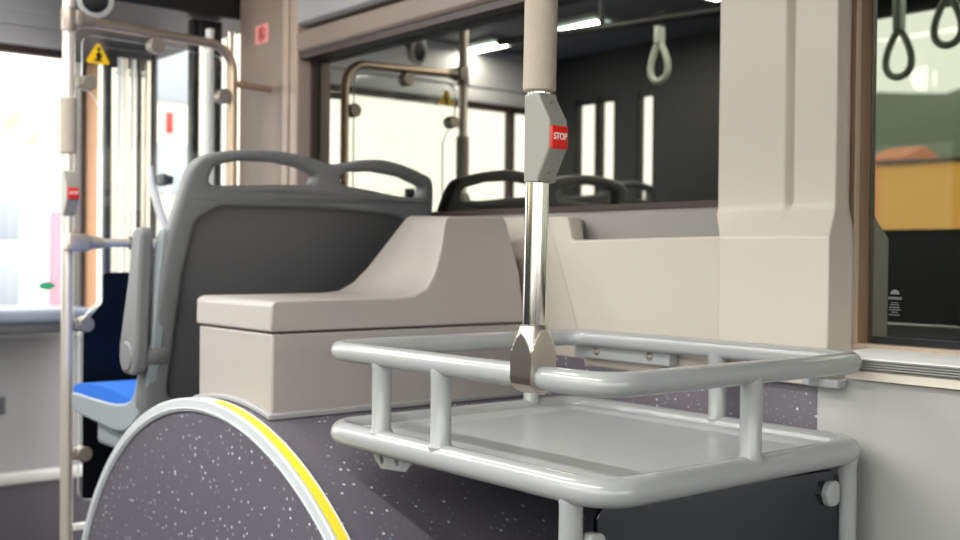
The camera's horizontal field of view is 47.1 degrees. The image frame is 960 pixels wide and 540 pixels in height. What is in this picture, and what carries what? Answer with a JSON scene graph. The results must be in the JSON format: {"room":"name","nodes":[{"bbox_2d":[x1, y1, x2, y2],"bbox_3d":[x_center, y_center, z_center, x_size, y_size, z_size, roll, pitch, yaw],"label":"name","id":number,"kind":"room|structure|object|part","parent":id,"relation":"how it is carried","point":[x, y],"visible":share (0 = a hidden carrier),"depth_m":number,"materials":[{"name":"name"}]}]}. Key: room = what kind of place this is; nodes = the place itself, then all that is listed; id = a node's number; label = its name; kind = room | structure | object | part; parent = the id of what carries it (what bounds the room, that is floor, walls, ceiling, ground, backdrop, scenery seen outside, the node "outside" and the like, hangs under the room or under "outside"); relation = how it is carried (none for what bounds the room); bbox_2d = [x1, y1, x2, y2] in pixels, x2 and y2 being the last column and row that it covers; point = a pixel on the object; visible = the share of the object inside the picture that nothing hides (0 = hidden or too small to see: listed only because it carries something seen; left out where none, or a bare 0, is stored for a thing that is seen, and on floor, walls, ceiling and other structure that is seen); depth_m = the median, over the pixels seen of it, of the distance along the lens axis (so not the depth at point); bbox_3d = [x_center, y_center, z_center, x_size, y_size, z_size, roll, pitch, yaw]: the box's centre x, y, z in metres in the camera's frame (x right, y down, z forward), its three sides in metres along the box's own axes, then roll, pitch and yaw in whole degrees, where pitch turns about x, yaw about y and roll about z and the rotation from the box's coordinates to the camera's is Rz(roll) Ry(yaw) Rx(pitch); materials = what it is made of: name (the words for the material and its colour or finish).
{"room":"vehicle interior","nodes":[
{"label":"vehicle interior","id":0,"kind":"room"},
{"bbox_2d":[0,0,91,539],"bbox_3d":[-2.542,-0.019,3.760,2.460,2.300,0.085,0,1,-39],"label":"wall","id":1,"kind":"structure","parent":0,"point":[30,364],"depth_m":4.37,"materials":[{"name":"smooth grey plastic"}]},
{"bbox_2d":[0,43,85,306],"bbox_3d":[-2.554,-0.369,3.732,2.406,1.200,0.080,0,1,-39],"label":"window","id":2,"kind":"structure","parent":1,"relation":"in","point":[80,157],"depth_m":4.46,"materials":[{"name":"grey"}]},
{"bbox_2d":[39,282,55,289],"bbox_3d":[-1.740,0.064,4.423,0.068,0.034,0.001,0,1,-39],"label":"sticker","id":3,"kind":"object","parent":2,"relation":"attached to","point":[44,285],"visible":1,"depth_m":4.42,"materials":[{"name":"teal plastic"}]},
{"bbox_2d":[0,306,95,334],"bbox_3d":[-2.485,0.193,3.632,2.385,0.090,0.280,0,1,-39],"label":"ledge","id":4,"kind":"object","parent":1,"relation":"attached to","point":[42,319],"visible":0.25,"depth_m":4.14,"materials":[{"name":"grey plastic"}]},
{"bbox_2d":[85,63,98,307],"bbox_3d":[-1.606,-0.384,4.508,0.044,1.170,0.110,0,1,-39],"label":"pillar","id":5,"kind":"structure","parent":1,"relation":"attached to","point":[91,257],"depth_m":4.46,"materials":[{"name":"brown"}]},
{"bbox_2d":[319,0,959,539],"bbox_3d":[0.985,0.042,1.525,0.140,2.300,5.500,0,1,-39],"label":"wall","id":6,"kind":"structure","parent":0,"point":[907,436],"depth_m":1.80,"materials":[{"name":"beige plastic"}]},
{"bbox_2d":[101,49,157,302],"bbox_3d":[-1.326,0.125,4.180,0.202,1.905,0.077,0,1,-39],"label":"door","id":7,"kind":"structure","parent":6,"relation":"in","point":[124,61],"depth_m":4.13,"materials":[{"name":"black"}]},
{"bbox_3d":[-1.357,-0.077,4.131,0.023,1.430,0.046,0,1,-39],"label":"handrail","id":8,"kind":"part","parent":7,"relation":"part of","materials":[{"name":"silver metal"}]},
{"bbox_3d":[-1.344,-0.077,4.143,0.019,1.430,0.044,0,1,-39],"label":"handrail","id":9,"kind":"part","parent":7,"relation":"part of","materials":[{"name":"silver metal"}]},
{"bbox_3d":[-1.321,-0.077,4.162,0.021,1.430,0.045,0,1,-39],"label":"handrail","id":10,"kind":"part","parent":7,"relation":"part of","materials":[{"name":"white metal"}]},
{"bbox_3d":[-1.302,-0.077,4.177,0.020,1.430,0.045,0,1,-39],"label":"handrail","id":11,"kind":"part","parent":7,"relation":"part of","materials":[{"name":"grey metal"}]},
{"bbox_3d":[-1.279,-0.077,4.196,0.024,1.430,0.047,0,1,-39],"label":"handrail","id":12,"kind":"part","parent":7,"relation":"part of","materials":[{"name":"silver metal"}]},
{"bbox_2d":[75,0,239,64],"bbox_3d":[-1.320,-0.994,3.934,0.632,0.329,1.180,0,1,-39],"label":"overhead panel","id":13,"kind":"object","parent":6,"relation":"attached to","point":[168,15],"depth_m":3.62,"materials":[{"name":"black"}]},
{"bbox_2d":[187,18,234,185],"bbox_3d":[-0.887,0.136,3.615,0.133,1.905,0.078,0,1,-39],"label":"door","id":14,"kind":"structure","parent":6,"relation":"in","point":[203,28],"depth_m":3.58,"materials":[{"name":"black"}]},
{"bbox_3d":[-0.891,-0.066,3.587,0.027,1.430,0.048,0,1,-39],"label":"handrail","id":15,"kind":"part","parent":14,"relation":"part of","materials":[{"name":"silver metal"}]},
{"bbox_3d":[-0.834,-0.066,3.635,0.027,1.430,0.048,0,1,-39],"label":"handrail","id":16,"kind":"part","parent":14,"relation":"part of","materials":[{"name":"silver metal"}]},
{"bbox_2d":[239,0,312,184],"bbox_3d":[-0.632,-0.487,3.481,0.108,1.320,0.380,0,1,-39],"label":"pillar cover","id":17,"kind":"structure","parent":6,"relation":"attached to","point":[277,120],"depth_m":3.42,"materials":[{"name":"brown plastic"}]},
{"bbox_2d":[255,23,268,44],"bbox_3d":[-0.690,-0.746,3.476,0.002,0.060,0.088,0,1,-39],"label":"sticker","id":18,"kind":"object","parent":17,"relation":"attached to","point":[261,31],"visible":1,"depth_m":3.48,"materials":[{"name":"pink"}]},
{"bbox_2d":[296,0,402,26],"bbox_3d":[-0.035,-0.925,2.696,0.086,0.412,1.574,0,1,-39],"label":"panel","id":19,"kind":"object","parent":6,"relation":"attached to","point":[310,13],"visible":0.94,"depth_m":3.17,"materials":[{"name":"grey plastic"}]},
{"bbox_2d":[297,0,720,215],"bbox_3d":[0.023,-0.420,2.670,0.088,0.567,1.704,0,1,-39],"label":"window","id":20,"kind":"structure","parent":6,"relation":"in","point":[441,98],"depth_m":2.64,"materials":[{"name":"grey"}]},
{"bbox_2d":[504,217,719,370],"bbox_3d":[0.208,0.040,2.414,0.071,0.326,0.851,0,1,-39],"label":"wall panel","id":21,"kind":"object","parent":6,"relation":"attached to","point":[669,286],"visible":0.64,"depth_m":2.25,"materials":[{"name":"beige plastic"}]},
{"bbox_2d":[539,355,817,471],"bbox_3d":[0.257,0.682,2.331,0.038,0.986,1.060,0,1,-39],"label":"lining","id":22,"kind":"object","parent":6,"relation":"attached to","point":[784,403],"visible":0.03,"depth_m":1.99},
{"bbox_2d":[717,0,854,383],"bbox_3d":[0.565,-0.461,2.003,0.140,1.315,0.271,0,1,-39],"label":"pillar cover","id":23,"kind":"structure","parent":6,"relation":"attached to","point":[785,223],"depth_m":1.96,"materials":[{"name":"beige plastic"}]},
{"bbox_2d":[845,348,959,389],"bbox_3d":[1.615,0.181,0.707,0.128,0.052,3.030,0,1,-39],"label":"window sill","id":24,"kind":"structure","parent":6,"relation":"attached to","point":[880,365],"depth_m":1.76,"materials":[{"name":"white plastic"}]},
{"bbox_2d":[849,0,959,354],"bbox_3d":[1.631,-0.466,0.746,0.054,1.254,3.090,0,1,-39],"label":"window","id":25,"kind":"structure","parent":6,"relation":"in","point":[904,201],"depth_m":1.86,"materials":[{"name":"clear glass"}]},
{"bbox_3d":[-0.328,-1.138,1.262,2.700,0.040,6.800,0,1,-39],"label":"ceiling","id":26,"kind":"structure","parent":0,"visible":0},
{"bbox_2d":[77,0,113,17],"bbox_3d":[-1.105,-0.936,3.169,0.088,0.421,0.083,1,1,22],"label":"mirror","id":27,"kind":"object","parent":26,"relation":"hanging from","point":[94,8],"visible":0.91,"depth_m":3.16,"materials":[{"name":"grey mirror"}]},
{"bbox_2d":[82,0,108,12],"bbox_3d":[-1.105,-0.776,3.160,0.086,0.085,0.011,0,1,-19],"label":"mirror glass","id":28,"kind":"object","parent":27,"relation":"attached to","point":[88,6],"depth_m":3.16,"materials":[{"name":"black"}]},
{"bbox_3d":[-0.351,1.201,1.290,2.700,0.040,6.800,0,1,-39],"label":"floor","id":29,"kind":"structure","parent":0,"visible":0},
{"bbox_2d":[82,396,597,539],"bbox_3d":[-0.281,0.713,2.397,0.704,0.912,1.503,0,1,-39],"label":"wheel arch","id":30,"kind":"object","parent":29,"relation":"on","point":[191,468],"visible":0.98,"depth_m":2.05,"materials":[{"name":"grey plastic"}]},
{"bbox_3d":[-0.544,0.726,2.180,0.005,0.886,1.450,0,1,-39],"label":"panel","id":31,"kind":"part","parent":30,"relation":"part of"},
{"bbox_2d":[193,216,522,419],"bbox_3d":[-0.251,0.076,2.401,0.648,0.411,0.330,0,1,-39],"label":"storage box","id":32,"kind":"object","parent":30,"relation":"on","point":[270,355],"visible":0.7,"depth_m":2.28,"materials":[{"name":"grey plastic"}]},
{"bbox_3d":[-0.248,-0.007,2.402,0.643,0.245,0.323,0,1,-39],"label":"lid","id":33,"kind":"part","parent":32,"relation":"part of","materials":[{"name":"grey plastic"}]},
{"bbox_2d":[331,329,861,539],"bbox_3d":[0.181,0.653,1.865,0.666,1.050,0.716,0,1,-39],"label":"luggage rack","id":34,"kind":"object","parent":29,"relation":"on","point":[649,472],"visible":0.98,"depth_m":1.71,"materials":[{"name":"grey metal"}]},
{"bbox_3d":[-0.162,0.213,1.815,0.039,0.142,0.039,0,1,-39],"label":"post","id":35,"kind":"part","parent":34,"relation":"part of","materials":[{"name":"grey metal"}]},
{"bbox_3d":[-0.060,0.215,1.684,0.039,0.142,0.039,0,1,-39],"label":"post","id":36,"kind":"part","parent":34,"relation":"part of","materials":[{"name":"grey metal"}]},
{"bbox_3d":[0.105,0.211,2.232,0.039,0.142,0.039,0,1,-39],"label":"post","id":37,"kind":"part","parent":34,"relation":"part of","materials":[{"name":"grey metal"}]},
{"bbox_2d":[510,0,567,394],"bbox_3d":[0.088,-0.473,1.504,0.047,1.288,0.073,0,1,-39],"label":"pole","id":38,"kind":"object","parent":34,"relation":"on","point":[546,129],"visible":0.95,"depth_m":1.50,"materials":[{"name":"silver metal"}]},
{"bbox_3d":[0.117,0.735,1.472,0.068,0.893,0.068,0,1,-39],"label":"leg","id":39,"kind":"part","parent":34,"relation":"part of","materials":[{"name":"grey metal"}]},
{"bbox_3d":[0.179,0.287,1.862,0.587,0.014,0.659,0,1,-39],"label":"tray plate","id":40,"kind":"part","parent":34,"relation":"part of","materials":[{"name":"grey metal"}]},
{"bbox_3d":[0.179,0.287,1.862,0.636,0.041,0.708,0,1,-39],"label":"frame","id":41,"kind":"part","parent":34,"relation":"part of","materials":[{"name":"grey metal"}]},
{"bbox_3d":[0.180,0.145,1.860,0.629,0.034,0.701,0,1,-39],"label":"rail","id":42,"kind":"part","parent":34,"relation":"part of","materials":[{"name":"grey metal"}]},
{"bbox_3d":[0.436,0.216,2.018,0.039,0.142,0.039,0,1,-39],"label":"post","id":43,"kind":"part","parent":34,"relation":"part of","materials":[{"name":"grey metal"}]},
{"bbox_3d":[0.396,0.221,1.607,0.039,0.142,0.039,0,1,-39],"label":"post","id":44,"kind":"part","parent":34,"relation":"part of","materials":[{"name":"grey metal"}]},
{"bbox_3d":[0.588,0.736,1.782,0.068,0.893,0.068,0,1,-39],"label":"leg","id":45,"kind":"part","parent":34,"relation":"part of","materials":[{"name":"grey metal"}]},
{"bbox_3d":[-0.829,0.975,3.144,0.680,0.360,0.365,0,1,-39],"label":"floor","id":46,"kind":"structure","parent":29,"relation":"on","visible":0},
{"bbox_2d":[59,0,78,539],"bbox_3d":[-1.124,-0.177,3.007,0.060,1.940,0.075,0,1,-39],"label":"pole","id":47,"kind":"object","parent":46,"relation":"on","point":[69,190],"visible":1,"depth_m":3.00,"materials":[{"name":"grey metal"}]},
{"bbox_2d":[63,10,271,530],"bbox_3d":[-0.879,0.042,3.200,0.653,1.502,0.096,0,1,-41],"label":"handrail","id":48,"kind":"object","parent":46,"relation":"on","point":[102,331],"visible":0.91,"depth_m":3.08,"materials":[{"name":"grey metal"}]},
{"bbox_3d":[-0.948,0.710,3.179,0.460,0.018,0.020,0,1,-39],"label":"foot rail","id":49,"kind":"part","parent":48,"relation":"part of","materials":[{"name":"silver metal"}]},
{"bbox_3d":[-0.938,0.320,3.167,0.410,0.627,0.004,0,1,-39],"label":"dark panel","id":50,"kind":"part","parent":48,"relation":"part of","materials":[{"name":"black"}]},
{"bbox_3d":[-0.942,-0.005,3.170,0.425,1.288,0.009,0,1,-39],"label":"pane","id":51,"kind":"part","parent":48,"relation":"part of","materials":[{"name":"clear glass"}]},
{"bbox_3d":[-0.912,-0.184,3.127,0.083,0.218,0.023,0,1,-39],"label":"white handle","id":52,"kind":"part","parent":48,"relation":"part of","materials":[{"name":"white"}]},
{"bbox_3d":[-0.923,0.046,3.187,0.470,1.492,0.028,0,1,-39],"label":"frame rail","id":53,"kind":"part","parent":48,"relation":"part of","materials":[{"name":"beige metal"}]},
{"bbox_2d":[71,150,432,447],"bbox_3d":[-0.591,0.262,2.830,0.773,1.077,0.659,0,1,-39],"label":"seat","id":54,"kind":"object","parent":46,"relation":"on","point":[320,235],"visible":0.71,"depth_m":2.55,"materials":[{"name":"grey plastic"},{"name":"blue fabric"}]},
{"bbox_2d":[73,380,136,403],"bbox_3d":[-0.793,0.304,2.822,0.360,0.037,0.408,0,1,-39],"label":"seat cushion","id":55,"kind":"object","parent":54,"relation":"on","point":[124,391],"depth_m":2.72,"materials":[{"name":"blue fabric"}]},
{"bbox_3d":[-0.874,0.144,2.653,0.026,0.483,0.570,0,1,-39],"label":"panel","id":56,"kind":"part","parent":54,"relation":"part of","materials":[{"name":"grey plastic"}]},
{"bbox_3d":[-0.773,0.070,2.474,0.030,0.332,0.123,0,1,-39],"label":"armrest","id":57,"kind":"part","parent":54,"relation":"part of","materials":[{"name":"grey plastic"}]},
{"bbox_3d":[-0.444,0.076,2.696,0.635,0.475,0.172,0,1,-39],"label":"panel","id":58,"kind":"part","parent":54,"relation":"part of","materials":[{"name":"grey plastic"}]},
{"label":"outside","id":59,"kind":"structure","parent":0,"visible":0},
{"bbox_3d":[-3.195,1.498,3.877,140.000,0.050,130.000,0,1,-39],"label":"ground","id":60,"kind":"structure","parent":59,"visible":0},
{"bbox_2d":[0,72,53,147],"bbox_3d":[-7.981,-1.028,17.956,1.856,4.573,1.903,1,1,0],"label":"tree","id":61,"kind":"object","parent":60,"relation":"on","point":[25,117],"visible":0.71,"depth_m":17.60,"materials":[{"name":"beige plant"}]},
{"bbox_2d":[0,145,101,306],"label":"window","id":62,"kind":"structure","parent":60,"relation":"on","point":[30,177],"depth_m":13.54,"materials":[{"name":"white"}]},
{"bbox_2d":[48,210,60,305],"bbox_3d":[-3.543,0.449,9.401,0.250,1.910,0.200,0,1,-39],"label":"post","id":63,"kind":"object","parent":60,"relation":"on","point":[54,217],"visible":0.2,"depth_m":9.26,"materials":[{"name":"pink paint"}]},
{"bbox_2d":[98,34,239,271],"bbox_3d":[-5.653,-1.917,19.908,2.600,6.350,2.030,0,1,-39],"label":"door glass","id":64,"kind":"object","parent":60,"relation":"on","point":[172,92],"visible":0.02,"depth_m":18.88,"materials":[{"name":"beige"}]},
{"bbox_2d":[165,112,173,221],"bbox_3d":[-2.779,0.002,9.794,0.070,2.810,0.048,0,1,-39],"label":"sign","id":65,"kind":"object","parent":60,"relation":"on","point":[169,116],"visible":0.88,"depth_m":9.77,"materials":[{"name":"red"}]},
{"bbox_3d":[-2.783,0.057,9.799,0.036,2.700,0.036,0,1,-39],"label":"post","id":66,"kind":"part","parent":65,"relation":"part of","materials":[{"name":"grey metal"}]}
]}

